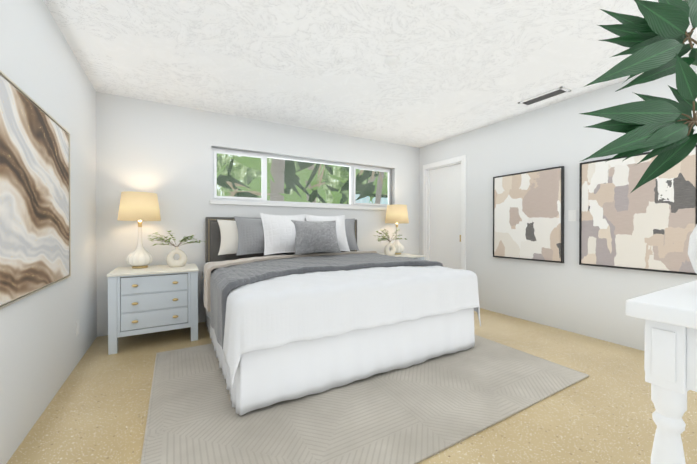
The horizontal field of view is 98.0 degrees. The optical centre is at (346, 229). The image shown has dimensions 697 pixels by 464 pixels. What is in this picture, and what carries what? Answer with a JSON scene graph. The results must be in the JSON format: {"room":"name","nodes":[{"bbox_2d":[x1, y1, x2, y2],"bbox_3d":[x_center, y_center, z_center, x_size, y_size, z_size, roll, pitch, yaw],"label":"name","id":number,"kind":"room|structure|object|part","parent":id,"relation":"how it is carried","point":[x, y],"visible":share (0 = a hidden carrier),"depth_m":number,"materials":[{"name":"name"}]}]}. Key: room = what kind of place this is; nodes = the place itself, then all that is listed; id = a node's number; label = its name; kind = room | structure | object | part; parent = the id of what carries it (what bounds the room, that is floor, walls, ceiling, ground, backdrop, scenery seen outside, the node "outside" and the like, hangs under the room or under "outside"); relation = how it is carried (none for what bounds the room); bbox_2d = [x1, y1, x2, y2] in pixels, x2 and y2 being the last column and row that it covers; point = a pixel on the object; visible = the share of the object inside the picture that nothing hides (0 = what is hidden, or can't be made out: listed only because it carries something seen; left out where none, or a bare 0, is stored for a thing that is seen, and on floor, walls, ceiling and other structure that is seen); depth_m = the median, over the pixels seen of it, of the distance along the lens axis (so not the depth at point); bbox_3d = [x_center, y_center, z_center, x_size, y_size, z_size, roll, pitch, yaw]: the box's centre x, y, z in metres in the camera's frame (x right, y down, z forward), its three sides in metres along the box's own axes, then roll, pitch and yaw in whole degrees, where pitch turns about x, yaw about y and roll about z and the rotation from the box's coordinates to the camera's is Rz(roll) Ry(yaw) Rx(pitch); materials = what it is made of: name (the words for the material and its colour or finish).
{"room":"bedroom","nodes":[
{"label":"bedroom","id":0,"kind":"room"},
{"bbox_2d":[0,0,96,463],"bbox_3d":[-1.578,-0.142,1.229,0.180,2.440,4.363,0,0,-30],"label":"wall","id":1,"kind":"structure","parent":0,"point":[44,348],"depth_m":1.89,"materials":[{"name":"white paint"}]},
{"bbox_2d":[0,70,70,309],"bbox_3d":[-1.740,-0.177,1.716,0.016,1.045,1.130,0,0,-30],"label":"picture","id":2,"kind":"object","parent":1,"relation":"attached to","point":[35,211],"visible":1,"depth_m":1.61,"materials":[{"name":"beige"}]},
{"bbox_2d":[76,319,78,335],"bbox_3d":[-2.137,0.779,2.413,0.010,0.116,0.072,0,0,-30],"label":"electrical outlet plate","id":3,"kind":"object","parent":1,"relation":"attached to","point":[77,327],"visible":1,"depth_m":2.40,"materials":[{"name":"white plastic"}]},
{"bbox_2d":[96,92,418,336],"bbox_3d":[-0.671,-0.158,4.148,4.279,2.440,0.180,0,0,-30],"label":"wall","id":4,"kind":"structure","parent":0,"point":[166,154],"depth_m":3.46,"materials":[{"name":"white paint"}]},
{"bbox_2d":[210,200,386,209],"bbox_3d":[-0.433,-0.326,4.268,2.744,0.045,0.205,0,0,-30],"label":"window sill","id":5,"kind":"structure","parent":4,"relation":"attached to","point":[288,205],"depth_m":3.99,"materials":[{"name":"white stone"}]},
{"bbox_3d":[-0.451,-0.669,4.299,2.704,0.640,0.070,0,0,-30],"label":"frame","id":6,"kind":"part","parent":4,"relation":"part of","materials":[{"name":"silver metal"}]},
{"bbox_3d":[-0.455,-0.669,4.306,2.684,0.620,0.006,0,0,-30],"label":"glass","id":7,"kind":"part","parent":4,"relation":"part of","materials":[{"name":"clear glass"}]},
{"bbox_2d":[7,308,696,463],"bbox_3d":[0.361,1.132,2.336,4.639,0.120,4.363,0,0,-30],"label":"floor","id":8,"kind":"structure","parent":0,"point":[96,410],"depth_m":1.78,"materials":[{"name":"carpet"}]},
{"bbox_2d":[106,263,198,354],"bbox_3d":[-1.865,0.724,2.988,0.704,0.690,0.569,0,0,-30],"label":"nightstand","id":9,"kind":"object","parent":8,"relation":"on","point":[154,298],"visible":1,"depth_m":2.76,"materials":[{"name":"white"}]},
{"bbox_2d":[117,191,160,268],"bbox_3d":[-2.049,0.001,3.008,0.359,0.751,0.359,0,0,-30],"label":"lamp","id":10,"kind":"object","parent":9,"relation":"on","point":[138,206],"visible":1,"depth_m":2.91,"materials":[{"name":"beige fabric"}]},
{"bbox_3d":[-2.049,-0.227,3.007,0.359,0.272,0.359,0,0,-30],"label":"lamp shade","id":11,"kind":"part","parent":10,"relation":"part of","materials":[{"name":"beige"}]},
{"bbox_2d":[147,231,206,266],"bbox_3d":[-1.712,0.190,3.080,0.556,0.374,0.181,0,0,-19],"label":"vase","id":12,"kind":"object","parent":9,"relation":"on","point":[171,261],"visible":1,"depth_m":3.06,"materials":[{"name":"beige ceramic"}]},
{"bbox_2d":[201,213,480,415],"bbox_3d":[-0.227,0.439,3.077,2.198,1.258,2.120,0,0,-30],"label":"bed","id":13,"kind":"object","parent":8,"relation":"on","point":[297,306],"visible":1,"depth_m":2.22,"materials":[{"name":"grey"}]},
{"bbox_3d":[-0.730,0.347,3.962,2.020,0.993,0.083,0,0,-30],"label":"headboard","id":14,"kind":"part","parent":13,"relation":"part of","materials":[{"name":"fabric"}]},
{"bbox_2d":[206,253,442,349],"bbox_3d":[-0.187,0.554,3.018,2.163,0.486,1.435,0,0,-30],"label":"quilt","id":15,"kind":"object","parent":13,"relation":"on","point":[223,278],"depth_m":2.57,"materials":[{"name":"grey fabric"}]},
{"bbox_2d":[140,334,588,463],"bbox_3d":[0.072,1.066,2.411,2.774,0.011,2.024,0,0,-30],"label":"rug","id":16,"kind":"object","parent":8,"relation":"on","point":[420,412],"visible":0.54,"depth_m":1.78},
{"bbox_2d":[382,253,425,259],"bbox_3d":[0.697,0.716,4.441,0.704,0.690,0.569,0,0,-30],"label":"nightstand","id":17,"kind":"object","parent":8,"relation":"on","point":[419,257],"visible":0.15,"depth_m":4.37,"materials":[{"name":"white wood"}]},
{"bbox_2d":[374,229,406,255],"bbox_3d":[0.625,0.178,4.274,0.564,0.385,0.237,0,0,-30],"label":"vase","id":18,"kind":"object","parent":17,"relation":"on","point":[392,251],"visible":1,"depth_m":4.26,"materials":[{"name":"beige ceramic"}]},
{"bbox_2d":[385,204,408,253],"bbox_3d":[0.764,-0.008,4.580,0.359,0.751,0.359,0,0,-30],"label":"lamp","id":19,"kind":"object","parent":17,"relation":"on","point":[396,213],"visible":0.79,"depth_m":4.46,"materials":[{"name":"beige fabric"}]},
{"bbox_3d":[0.764,-0.235,4.579,0.359,0.272,0.359,0,0,-30],"label":"lamp shade","id":20,"kind":"part","parent":19,"relation":"part of","materials":[{"name":"beige"}]},
{"bbox_2d":[626,280,696,463],"bbox_3d":[1.350,0.630,0.888,1.200,0.900,0.443,0,0,-30],"label":"console table","id":21,"kind":"object","parent":8,"relation":"on","point":[669,315],"visible":1,"depth_m":0.74,"materials":[{"name":"white"}]},
{"bbox_2d":[580,0,696,273],"bbox_3d":[0.995,-0.358,0.815,0.988,1.075,0.312,0,0,-30],"label":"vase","id":22,"kind":"object","parent":21,"relation":"on","point":[656,38],"visible":1,"depth_m":0.69,"materials":[{"name":"white"}]},
{"bbox_2d":[43,0,696,147],"bbox_3d":[0.361,-1.422,2.322,4.639,0.132,4.363,0,0,-30],"label":"ceiling","id":23,"kind":"structure","parent":0,"point":[461,67],"depth_m":2.39,"materials":[{"name":"white paint"}]},
{"bbox_2d":[523,89,565,104],"bbox_3d":[2.029,-1.366,3.123,0.130,0.010,0.390,0,0,-30],"label":"ceiling vent","id":24,"kind":"object","parent":23,"relation":"in","point":[548,95],"visible":0.69,"depth_m":3.11,"materials":[{"name":"grey"}]},
{"bbox_3d":[2.029,-1.366,3.123,0.170,0.012,0.430,0,0,-30],"label":"vent frame","id":25,"kind":"part","parent":23,"relation":"part of","materials":[{"name":"white plastic"}]},
{"bbox_2d":[419,64,696,350],"bbox_3d":[2.300,-0.154,3.429,0.180,2.440,4.363,0,0,-30],"label":"wall","id":26,"kind":"structure","parent":0,"point":[570,294],"depth_m":3.30,"materials":[{"name":"white paint"}]},
{"bbox_2d":[423,155,465,269],"bbox_3d":[1.563,-0.003,4.711,0.198,2.125,0.850,0,0,-30],"label":"door","id":27,"kind":"structure","parent":26,"relation":"attached to","point":[445,214],"depth_m":4.67,"materials":[{"name":"white"}]},
{"bbox_2d":[493,166,563,262],"bbox_3d":[2.098,-0.163,3.554,0.044,1.026,0.800,0,0,-30],"label":"picture","id":28,"kind":"object","parent":26,"relation":"attached to","point":[528,215],"visible":1,"depth_m":3.49,"materials":[{"name":"grey paper"}]},
{"bbox_2d":[568,210,575,220],"bbox_3d":[2.348,-0.146,3.151,0.010,0.116,0.072,0,0,-30],"label":"switch plate","id":29,"kind":"object","parent":26,"relation":"attached to","point":[571,215],"visible":1,"depth_m":3.15,"materials":[{"name":"white plastic"}]},
{"bbox_2d":[579,144,696,274],"bbox_3d":[2.570,-0.158,2.723,0.044,1.026,0.800,0,0,-30],"label":"picture","id":30,"kind":"object","parent":26,"relation":"attached to","point":[650,225],"visible":1,"depth_m":2.69,"materials":[{"name":"grey"}]},
{"label":"outside","id":31,"kind":"structure","parent":0,"visible":0},
{"bbox_2d":[270,158,284,200],"bbox_3d":[-1.377,-1.143,6.120,0.418,4.421,0.317,0,0,-39],"label":"trunk","id":32,"kind":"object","parent":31,"point":[276,171],"depth_m":5.99,"materials":[{"name":"grey plant"}]},
{"bbox_2d":[217,154,387,203],"bbox_3d":[0.293,-1.452,6.720,12.500,6.000,3.000,0,0,-30],"label":"foliage","id":33,"kind":"object","parent":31,"point":[240,167],"depth_m":7.11,"materials":[{"name":"green plant"}]},
{"bbox_2d":[305,165,315,202],"bbox_3d":[-0.789,-1.158,6.903,0.545,4.412,0.241,0,0,-33],"label":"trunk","id":34,"kind":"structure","parent":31,"point":[312,167],"depth_m":6.82,"materials":[{"name":"grey plant"}]},
{"bbox_2d":[217,153,387,203],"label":"leaves","id":35,"kind":"object","parent":34,"relation":"attached to","point":[366,191],"depth_m":6.30,"materials":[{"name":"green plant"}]},
{"bbox_2d":[355,194,387,204],"bbox_3d":[1.626,0.102,7.926,3.600,1.880,0.070,0,0,-30],"label":"sky","id":36,"kind":"structure","parent":31,"point":[362,200],"depth_m":7.27,"materials":[{"name":"teal"}]},
{"bbox_2d":[368,172,383,205],"bbox_3d":[0.779,-1.147,6.882,0.738,4.418,0.142,0,0,-30],"label":"trunk","id":37,"kind":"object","parent":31,"point":[379,185],"depth_m":6.82,"materials":[{"name":"grey plant"}]}
]}

